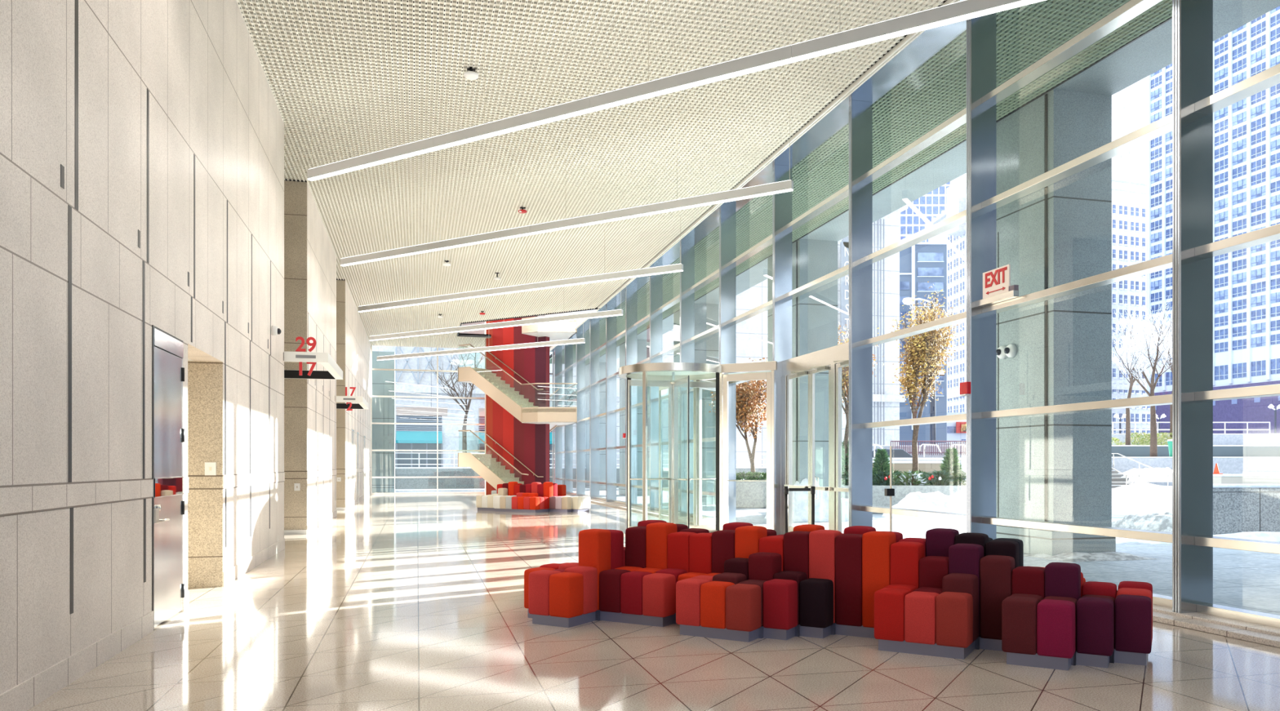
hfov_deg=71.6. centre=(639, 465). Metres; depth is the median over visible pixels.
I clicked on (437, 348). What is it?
trim
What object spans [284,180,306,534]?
wall
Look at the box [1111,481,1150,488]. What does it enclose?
steps
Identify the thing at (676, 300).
window
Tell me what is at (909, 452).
fence
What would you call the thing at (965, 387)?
fire alarm
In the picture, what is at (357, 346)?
wall
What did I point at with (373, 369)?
window
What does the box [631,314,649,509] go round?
window
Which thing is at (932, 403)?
street lamp
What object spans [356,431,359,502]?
door
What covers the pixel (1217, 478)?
terrace
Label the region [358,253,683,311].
linear pendant light
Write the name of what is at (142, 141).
wall
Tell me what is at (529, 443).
wall
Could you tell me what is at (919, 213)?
glass tower
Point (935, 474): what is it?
evergreen bough
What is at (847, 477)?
evergreen bough
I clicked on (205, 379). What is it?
wall
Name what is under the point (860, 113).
trim
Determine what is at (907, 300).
street lamp
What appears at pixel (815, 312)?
pier
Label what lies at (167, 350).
door
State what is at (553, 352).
trim
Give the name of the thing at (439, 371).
window
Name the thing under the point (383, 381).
pier
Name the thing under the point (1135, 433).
shrub
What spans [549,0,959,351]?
trim
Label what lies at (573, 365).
window
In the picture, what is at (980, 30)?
column
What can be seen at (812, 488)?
barrier post
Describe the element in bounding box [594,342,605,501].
window
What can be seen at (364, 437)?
door
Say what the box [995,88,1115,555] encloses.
pier
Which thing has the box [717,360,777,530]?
door
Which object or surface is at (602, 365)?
pier
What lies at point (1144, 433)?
shrub
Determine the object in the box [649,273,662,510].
trim
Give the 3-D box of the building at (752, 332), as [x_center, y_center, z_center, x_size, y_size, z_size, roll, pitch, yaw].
[-21.286,-12.500,83.789,80.534,27.800,41.100,0,0,-14]
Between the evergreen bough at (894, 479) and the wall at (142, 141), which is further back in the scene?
the evergreen bough at (894, 479)
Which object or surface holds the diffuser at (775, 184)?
attached to the linear pendant light at (786, 185)
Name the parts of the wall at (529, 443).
edge trim, fabric panel, fabric panel, fabric panel, fabric panel, fabric panel, fabric panel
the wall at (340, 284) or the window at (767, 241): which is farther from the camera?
the wall at (340, 284)
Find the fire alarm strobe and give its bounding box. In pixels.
[518,206,527,213]
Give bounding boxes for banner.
[955,422,966,433]
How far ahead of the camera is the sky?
255.74 m
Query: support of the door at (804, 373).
attached to the trim at (784, 379)
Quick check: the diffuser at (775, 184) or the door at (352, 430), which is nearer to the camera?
the diffuser at (775, 184)
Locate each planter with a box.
[714,479,766,507]
[841,484,966,513]
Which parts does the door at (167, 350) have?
lock plate, handle, panel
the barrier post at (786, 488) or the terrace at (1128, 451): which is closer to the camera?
the barrier post at (786, 488)
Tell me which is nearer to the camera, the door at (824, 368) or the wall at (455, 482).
the door at (824, 368)
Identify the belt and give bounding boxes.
[788,488,810,491]
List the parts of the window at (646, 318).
sill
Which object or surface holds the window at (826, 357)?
attached to the trim at (781, 202)
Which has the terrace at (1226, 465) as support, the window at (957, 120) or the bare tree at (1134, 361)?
the bare tree at (1134, 361)
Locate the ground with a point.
(1250, 580)
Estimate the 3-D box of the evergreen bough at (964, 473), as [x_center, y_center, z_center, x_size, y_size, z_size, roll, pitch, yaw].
[9.795,0.438,26.540,1.007,0.616,1.072,0,0,-14]
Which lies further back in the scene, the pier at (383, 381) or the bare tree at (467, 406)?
the bare tree at (467, 406)
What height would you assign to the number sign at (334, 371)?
0.660 m
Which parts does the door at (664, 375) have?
post, post, post, post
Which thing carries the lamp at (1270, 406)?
on the terrace at (1218, 438)
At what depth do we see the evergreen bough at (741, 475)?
29.35 m
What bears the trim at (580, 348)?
attached to the wall at (477, 331)
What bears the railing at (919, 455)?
on the ground
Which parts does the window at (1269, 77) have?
sill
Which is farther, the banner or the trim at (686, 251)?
the banner
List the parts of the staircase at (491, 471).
handrail, handrail, handrail, handrail, wall handrail, wall handrail, handrail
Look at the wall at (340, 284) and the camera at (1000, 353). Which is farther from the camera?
the wall at (340, 284)
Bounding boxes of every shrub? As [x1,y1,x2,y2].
[1111,436,1123,444]
[1122,431,1145,444]
[1130,431,1150,444]
[1141,432,1163,444]
[1147,431,1172,444]
[1160,432,1172,444]
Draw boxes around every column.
[966,12,995,539]
[1172,0,1213,613]
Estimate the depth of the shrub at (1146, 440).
56.90 m
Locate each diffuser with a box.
[341,179,790,258]
[341,188,792,266]
[377,342,584,360]
[380,337,584,356]
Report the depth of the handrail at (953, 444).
37.98 m
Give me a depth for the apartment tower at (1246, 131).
200.19 m
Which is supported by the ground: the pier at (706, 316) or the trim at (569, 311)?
the pier at (706, 316)
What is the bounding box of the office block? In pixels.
[899,242,947,445]
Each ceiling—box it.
[236,0,946,348]
[284,124,306,182]
[336,258,344,279]
[549,0,1172,364]
[599,0,1279,362]
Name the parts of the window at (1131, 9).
sill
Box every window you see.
[372,368,436,494]
[438,369,484,493]
[549,373,552,477]
[558,368,564,480]
[568,361,576,495]
[580,353,589,496]
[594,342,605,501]
[610,329,625,504]
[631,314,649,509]
[655,293,679,515]
[686,268,719,518]
[727,234,772,384]
[782,183,848,376]
[860,107,966,521]
[982,0,1172,608]
[1195,63,1279,628]
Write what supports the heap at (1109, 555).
on the ground
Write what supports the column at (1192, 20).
on the trim at (1237, 629)
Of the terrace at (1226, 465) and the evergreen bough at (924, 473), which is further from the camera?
the terrace at (1226, 465)
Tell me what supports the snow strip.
on the ground
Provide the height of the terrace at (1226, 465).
1.858 m
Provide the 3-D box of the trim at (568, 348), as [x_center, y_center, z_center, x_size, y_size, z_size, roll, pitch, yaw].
[-3.305,-2.175,41.096,0.377,7.150,0.085,0,0,-14]
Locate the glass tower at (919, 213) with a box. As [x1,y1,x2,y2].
[899,181,950,242]
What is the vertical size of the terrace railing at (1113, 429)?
0.835 m
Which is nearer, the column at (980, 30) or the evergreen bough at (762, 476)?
the column at (980, 30)
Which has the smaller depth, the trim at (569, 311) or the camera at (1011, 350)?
the camera at (1011, 350)
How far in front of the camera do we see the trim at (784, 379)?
16.78 m
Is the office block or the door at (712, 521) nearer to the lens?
the door at (712, 521)
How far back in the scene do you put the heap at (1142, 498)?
24.75 m
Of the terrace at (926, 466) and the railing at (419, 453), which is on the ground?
the terrace at (926, 466)
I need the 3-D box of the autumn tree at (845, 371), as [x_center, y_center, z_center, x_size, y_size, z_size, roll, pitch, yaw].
[6.237,-1.872,26.507,1.920,5.249,2.326,0,0,36]
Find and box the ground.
[395,489,1279,615]
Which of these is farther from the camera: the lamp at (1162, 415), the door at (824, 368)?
the lamp at (1162, 415)
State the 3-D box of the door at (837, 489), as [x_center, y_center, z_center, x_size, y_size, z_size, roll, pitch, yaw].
[3.318,-0.159,14.445,0.269,3.098,0.700,0,0,-22]
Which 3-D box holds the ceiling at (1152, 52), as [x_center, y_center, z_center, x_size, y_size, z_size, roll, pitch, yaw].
[4.071,-6.865,24.737,1.090,2.170,58.000,0,0,-14]
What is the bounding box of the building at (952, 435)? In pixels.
[946,412,966,443]
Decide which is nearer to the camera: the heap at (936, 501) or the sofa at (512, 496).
the heap at (936, 501)
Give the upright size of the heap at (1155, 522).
0.394 m
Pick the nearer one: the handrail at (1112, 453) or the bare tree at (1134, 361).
the handrail at (1112, 453)
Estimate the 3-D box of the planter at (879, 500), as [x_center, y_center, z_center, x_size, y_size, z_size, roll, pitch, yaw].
[7.634,0.998,26.900,4.841,0.804,2.200,0,0,0]
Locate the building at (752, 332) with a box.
[372,204,907,466]
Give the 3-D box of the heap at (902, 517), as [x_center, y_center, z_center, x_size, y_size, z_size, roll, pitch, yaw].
[9.775,1.325,23.992,7.422,0.171,1.285,0,0,-14]
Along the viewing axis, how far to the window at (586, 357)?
37.04 m
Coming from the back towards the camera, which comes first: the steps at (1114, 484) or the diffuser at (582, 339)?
the steps at (1114, 484)
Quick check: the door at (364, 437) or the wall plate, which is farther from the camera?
the door at (364, 437)
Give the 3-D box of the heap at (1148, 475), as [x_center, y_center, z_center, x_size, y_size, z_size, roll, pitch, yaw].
[26.502,0.456,45.263,4.808,0.748,2.761,0,0,-14]
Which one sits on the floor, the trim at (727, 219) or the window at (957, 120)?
the trim at (727, 219)
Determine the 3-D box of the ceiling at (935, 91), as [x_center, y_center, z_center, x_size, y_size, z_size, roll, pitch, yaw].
[2.114,-5.775,25.276,2.416,0.050,52.000,0,0,-14]
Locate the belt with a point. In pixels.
(789, 489)
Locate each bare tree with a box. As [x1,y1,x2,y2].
[428,352,484,453]
[1111,296,1172,457]
[1111,302,1170,444]
[1129,309,1172,438]
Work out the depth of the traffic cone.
30.95 m
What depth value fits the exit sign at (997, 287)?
10.55 m
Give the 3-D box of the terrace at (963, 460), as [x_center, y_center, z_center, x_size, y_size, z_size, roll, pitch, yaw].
[10.748,0.545,39.750,8.490,1.711,6.560,0,0,0]
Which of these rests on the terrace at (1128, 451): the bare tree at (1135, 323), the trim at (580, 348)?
the bare tree at (1135, 323)
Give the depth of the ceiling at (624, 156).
14.73 m
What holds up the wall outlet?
attached to the wall at (295, 192)
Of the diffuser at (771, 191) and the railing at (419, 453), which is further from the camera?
the railing at (419, 453)
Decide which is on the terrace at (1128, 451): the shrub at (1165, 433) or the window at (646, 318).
the shrub at (1165, 433)
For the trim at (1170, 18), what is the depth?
14.52 m
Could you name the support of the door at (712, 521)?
attached to the trim at (727, 219)
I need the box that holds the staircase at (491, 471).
[457,316,577,489]
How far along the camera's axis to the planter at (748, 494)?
29.20 m
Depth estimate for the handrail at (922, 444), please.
37.98 m
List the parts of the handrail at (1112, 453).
post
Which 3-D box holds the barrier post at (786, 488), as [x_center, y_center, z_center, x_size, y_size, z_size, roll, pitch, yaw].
[2.444,0.875,14.800,0.340,1.050,0.340,0,0,-14]
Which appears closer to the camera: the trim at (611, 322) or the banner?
the trim at (611, 322)
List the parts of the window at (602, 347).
sill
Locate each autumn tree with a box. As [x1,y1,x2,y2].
[702,357,767,473]
[837,316,884,484]
[884,281,966,484]
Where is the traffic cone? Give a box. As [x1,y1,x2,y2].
[1213,463,1222,474]
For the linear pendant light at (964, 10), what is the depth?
10.43 m
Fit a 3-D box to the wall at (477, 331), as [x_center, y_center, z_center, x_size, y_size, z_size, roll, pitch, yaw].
[-4.947,-7.535,37.860,5.950,3.330,13.950,0,0,-14]
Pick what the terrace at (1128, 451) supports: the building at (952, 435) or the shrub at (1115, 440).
the shrub at (1115, 440)
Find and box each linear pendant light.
[306,0,1044,181]
[340,114,793,266]
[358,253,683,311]
[368,309,622,341]
[377,308,585,360]
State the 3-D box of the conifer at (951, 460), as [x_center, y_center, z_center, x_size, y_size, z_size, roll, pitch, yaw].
[9.357,0.067,26.695,0.987,1.258,1.016,0,0,25]
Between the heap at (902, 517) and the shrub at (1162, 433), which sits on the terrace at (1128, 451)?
the shrub at (1162, 433)
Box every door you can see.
[151,324,184,630]
[351,428,354,505]
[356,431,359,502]
[363,435,365,497]
[618,362,728,535]
[697,379,715,524]
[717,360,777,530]
[783,370,815,532]
[807,365,831,529]
[832,360,848,531]
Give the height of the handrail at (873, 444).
0.572 m
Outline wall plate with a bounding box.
[204,462,216,475]
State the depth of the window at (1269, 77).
7.58 m
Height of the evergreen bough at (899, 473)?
0.629 m
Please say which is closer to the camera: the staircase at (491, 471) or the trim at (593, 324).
the trim at (593, 324)
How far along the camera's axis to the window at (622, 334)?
30.97 m
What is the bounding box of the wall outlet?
[293,483,300,490]
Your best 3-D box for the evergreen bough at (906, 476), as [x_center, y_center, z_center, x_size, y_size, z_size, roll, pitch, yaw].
[8.123,0.432,26.572,1.026,0.627,1.017,0,0,-14]
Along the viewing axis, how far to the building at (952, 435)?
150.01 m
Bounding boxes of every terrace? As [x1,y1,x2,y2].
[872,457,966,483]
[872,461,942,475]
[937,433,1279,445]
[1111,444,1279,457]
[1111,457,1279,485]
[1213,474,1279,484]
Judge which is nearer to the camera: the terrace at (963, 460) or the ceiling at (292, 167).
the ceiling at (292, 167)
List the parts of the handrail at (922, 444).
post, rail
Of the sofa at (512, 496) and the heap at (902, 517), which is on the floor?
the sofa at (512, 496)
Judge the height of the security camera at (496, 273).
0.232 m
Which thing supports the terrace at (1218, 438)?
on the ground
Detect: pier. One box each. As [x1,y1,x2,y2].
[372,351,395,493]
[585,362,605,490]
[618,339,649,495]
[673,303,719,504]
[767,238,837,487]
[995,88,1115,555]
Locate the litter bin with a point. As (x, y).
(1169, 441)
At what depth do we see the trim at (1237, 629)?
7.54 m
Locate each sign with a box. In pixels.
[284,336,343,379]
[336,386,368,410]
[840,235,848,343]
[975,264,1018,307]
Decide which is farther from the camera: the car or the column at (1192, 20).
the car
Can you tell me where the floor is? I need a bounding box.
[27,493,1279,710]
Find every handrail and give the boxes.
[872,444,883,457]
[919,444,941,457]
[951,444,966,448]
[1111,453,1169,485]
[1111,467,1134,485]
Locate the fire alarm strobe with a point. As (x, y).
(522, 211)
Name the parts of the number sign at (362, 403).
frame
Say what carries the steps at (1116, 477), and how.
on the steps at (1114, 484)
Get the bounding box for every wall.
[0,0,284,710]
[187,358,222,587]
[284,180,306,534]
[306,182,337,533]
[336,280,345,510]
[345,281,370,510]
[395,466,766,488]
[458,312,567,349]
[484,314,549,495]
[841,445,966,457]
[1213,484,1279,534]
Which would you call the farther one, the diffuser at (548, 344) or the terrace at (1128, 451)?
the terrace at (1128, 451)
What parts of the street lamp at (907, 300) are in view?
arm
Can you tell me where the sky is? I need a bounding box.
[924,76,1150,433]
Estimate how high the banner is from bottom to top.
1.898 m
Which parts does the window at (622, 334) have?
sill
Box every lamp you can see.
[902,297,934,308]
[929,368,944,417]
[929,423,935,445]
[1113,413,1125,433]
[1155,413,1165,433]
[1267,404,1279,433]
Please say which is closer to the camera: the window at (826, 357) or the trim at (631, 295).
the window at (826, 357)
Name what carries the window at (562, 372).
in the wall at (477, 331)
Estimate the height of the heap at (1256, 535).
0.162 m
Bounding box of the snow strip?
[395,487,618,491]
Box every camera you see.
[271,325,280,335]
[493,271,500,279]
[995,346,1007,359]
[1004,343,1017,357]
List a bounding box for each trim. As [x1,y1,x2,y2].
[370,345,372,494]
[436,347,438,493]
[457,306,600,337]
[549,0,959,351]
[550,0,966,351]
[551,351,554,483]
[554,349,562,484]
[564,343,573,493]
[566,493,1279,648]
[576,331,585,495]
[585,16,1172,365]
[589,320,599,498]
[605,306,616,502]
[625,289,637,506]
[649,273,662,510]
[680,243,694,516]
[719,209,736,523]
[772,164,791,535]
[781,363,841,534]
[848,99,872,526]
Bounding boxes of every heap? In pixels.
[764,478,848,522]
[874,515,1122,520]
[881,488,966,516]
[1023,551,1157,562]
[1111,482,1172,515]
[1111,511,1172,532]
[1120,466,1172,482]
[1123,531,1279,544]
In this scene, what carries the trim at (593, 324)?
attached to the wall at (477, 331)
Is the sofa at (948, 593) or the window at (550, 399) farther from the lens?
the window at (550, 399)
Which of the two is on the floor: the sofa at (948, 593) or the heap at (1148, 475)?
the sofa at (948, 593)
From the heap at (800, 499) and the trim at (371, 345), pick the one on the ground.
the heap at (800, 499)
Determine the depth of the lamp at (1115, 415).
69.93 m
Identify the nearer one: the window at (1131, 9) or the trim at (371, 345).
the window at (1131, 9)
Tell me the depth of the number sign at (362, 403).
24.70 m
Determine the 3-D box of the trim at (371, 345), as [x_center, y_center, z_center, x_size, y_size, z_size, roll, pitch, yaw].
[-12.929,-2.175,42.687,0.060,7.150,0.220,0,0,-14]
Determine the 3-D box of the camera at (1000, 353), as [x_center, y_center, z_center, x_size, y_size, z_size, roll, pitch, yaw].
[5.957,-1.870,14.673,0.155,0.220,0.220,0,0,-14]
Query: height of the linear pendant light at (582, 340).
1.272 m
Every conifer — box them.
[841,440,848,484]
[872,448,897,485]
[936,447,966,485]
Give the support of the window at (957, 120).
on the trim at (1237, 629)
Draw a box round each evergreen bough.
[737,471,759,479]
[745,471,766,479]
[841,472,848,485]
[872,470,901,485]
[888,469,908,484]
[897,470,930,485]
[907,469,933,484]
[924,469,956,485]
[952,471,966,485]
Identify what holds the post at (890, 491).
on the floor
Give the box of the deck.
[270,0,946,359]
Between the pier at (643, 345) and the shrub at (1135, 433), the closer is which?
the pier at (643, 345)
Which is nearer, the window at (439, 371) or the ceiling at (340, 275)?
the ceiling at (340, 275)
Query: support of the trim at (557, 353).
attached to the wall at (477, 331)
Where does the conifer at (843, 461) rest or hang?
in the planter at (879, 500)
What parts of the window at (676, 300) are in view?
sill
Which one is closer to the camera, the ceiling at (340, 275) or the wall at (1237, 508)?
the wall at (1237, 508)
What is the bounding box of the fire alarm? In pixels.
[960,382,970,395]
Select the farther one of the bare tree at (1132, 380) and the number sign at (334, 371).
the bare tree at (1132, 380)
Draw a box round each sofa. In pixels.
[475,481,590,512]
[524,520,1152,671]
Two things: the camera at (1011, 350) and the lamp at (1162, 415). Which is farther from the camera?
the lamp at (1162, 415)
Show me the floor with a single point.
(397, 602)
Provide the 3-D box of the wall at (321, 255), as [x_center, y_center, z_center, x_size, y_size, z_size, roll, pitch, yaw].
[-7.722,-2.175,21.244,0.312,7.150,6.710,0,0,-14]
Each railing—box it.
[395,452,766,466]
[1111,422,1270,433]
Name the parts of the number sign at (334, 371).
frame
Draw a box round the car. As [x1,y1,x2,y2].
[872,448,912,457]
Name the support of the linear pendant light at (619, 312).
hanging from the ceiling at (624, 156)
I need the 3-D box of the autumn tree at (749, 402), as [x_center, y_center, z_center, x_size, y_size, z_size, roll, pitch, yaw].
[3.705,-1.466,30.365,2.932,4.539,2.801,0,0,10]
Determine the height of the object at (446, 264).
0.162 m
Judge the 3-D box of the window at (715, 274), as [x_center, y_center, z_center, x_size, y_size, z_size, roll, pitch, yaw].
[1.671,-2.212,21.569,0.190,7.075,3.015,0,0,-14]
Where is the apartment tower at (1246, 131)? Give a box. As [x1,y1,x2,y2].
[1146,5,1279,433]
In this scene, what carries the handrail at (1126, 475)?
on the steps at (1114, 484)
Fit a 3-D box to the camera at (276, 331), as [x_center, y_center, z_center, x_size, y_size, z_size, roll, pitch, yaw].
[-5.610,-2.080,13.696,0.131,0.150,0.150,0,0,-14]
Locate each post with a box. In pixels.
[784,486,788,533]
[810,486,815,524]
[884,445,894,531]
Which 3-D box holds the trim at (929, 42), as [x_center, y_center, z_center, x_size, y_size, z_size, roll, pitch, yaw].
[2.220,-5.775,18.911,0.520,0.050,53.600,0,0,-14]
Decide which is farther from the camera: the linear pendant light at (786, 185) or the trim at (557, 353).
the trim at (557, 353)
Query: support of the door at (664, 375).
on the floor
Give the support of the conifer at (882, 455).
in the planter at (879, 500)
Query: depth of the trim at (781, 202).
16.99 m
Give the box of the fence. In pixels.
[890,440,966,454]
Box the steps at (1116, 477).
[1111,466,1128,481]
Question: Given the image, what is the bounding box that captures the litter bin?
[1167,439,1172,457]
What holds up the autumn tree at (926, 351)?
in the planter at (879, 500)

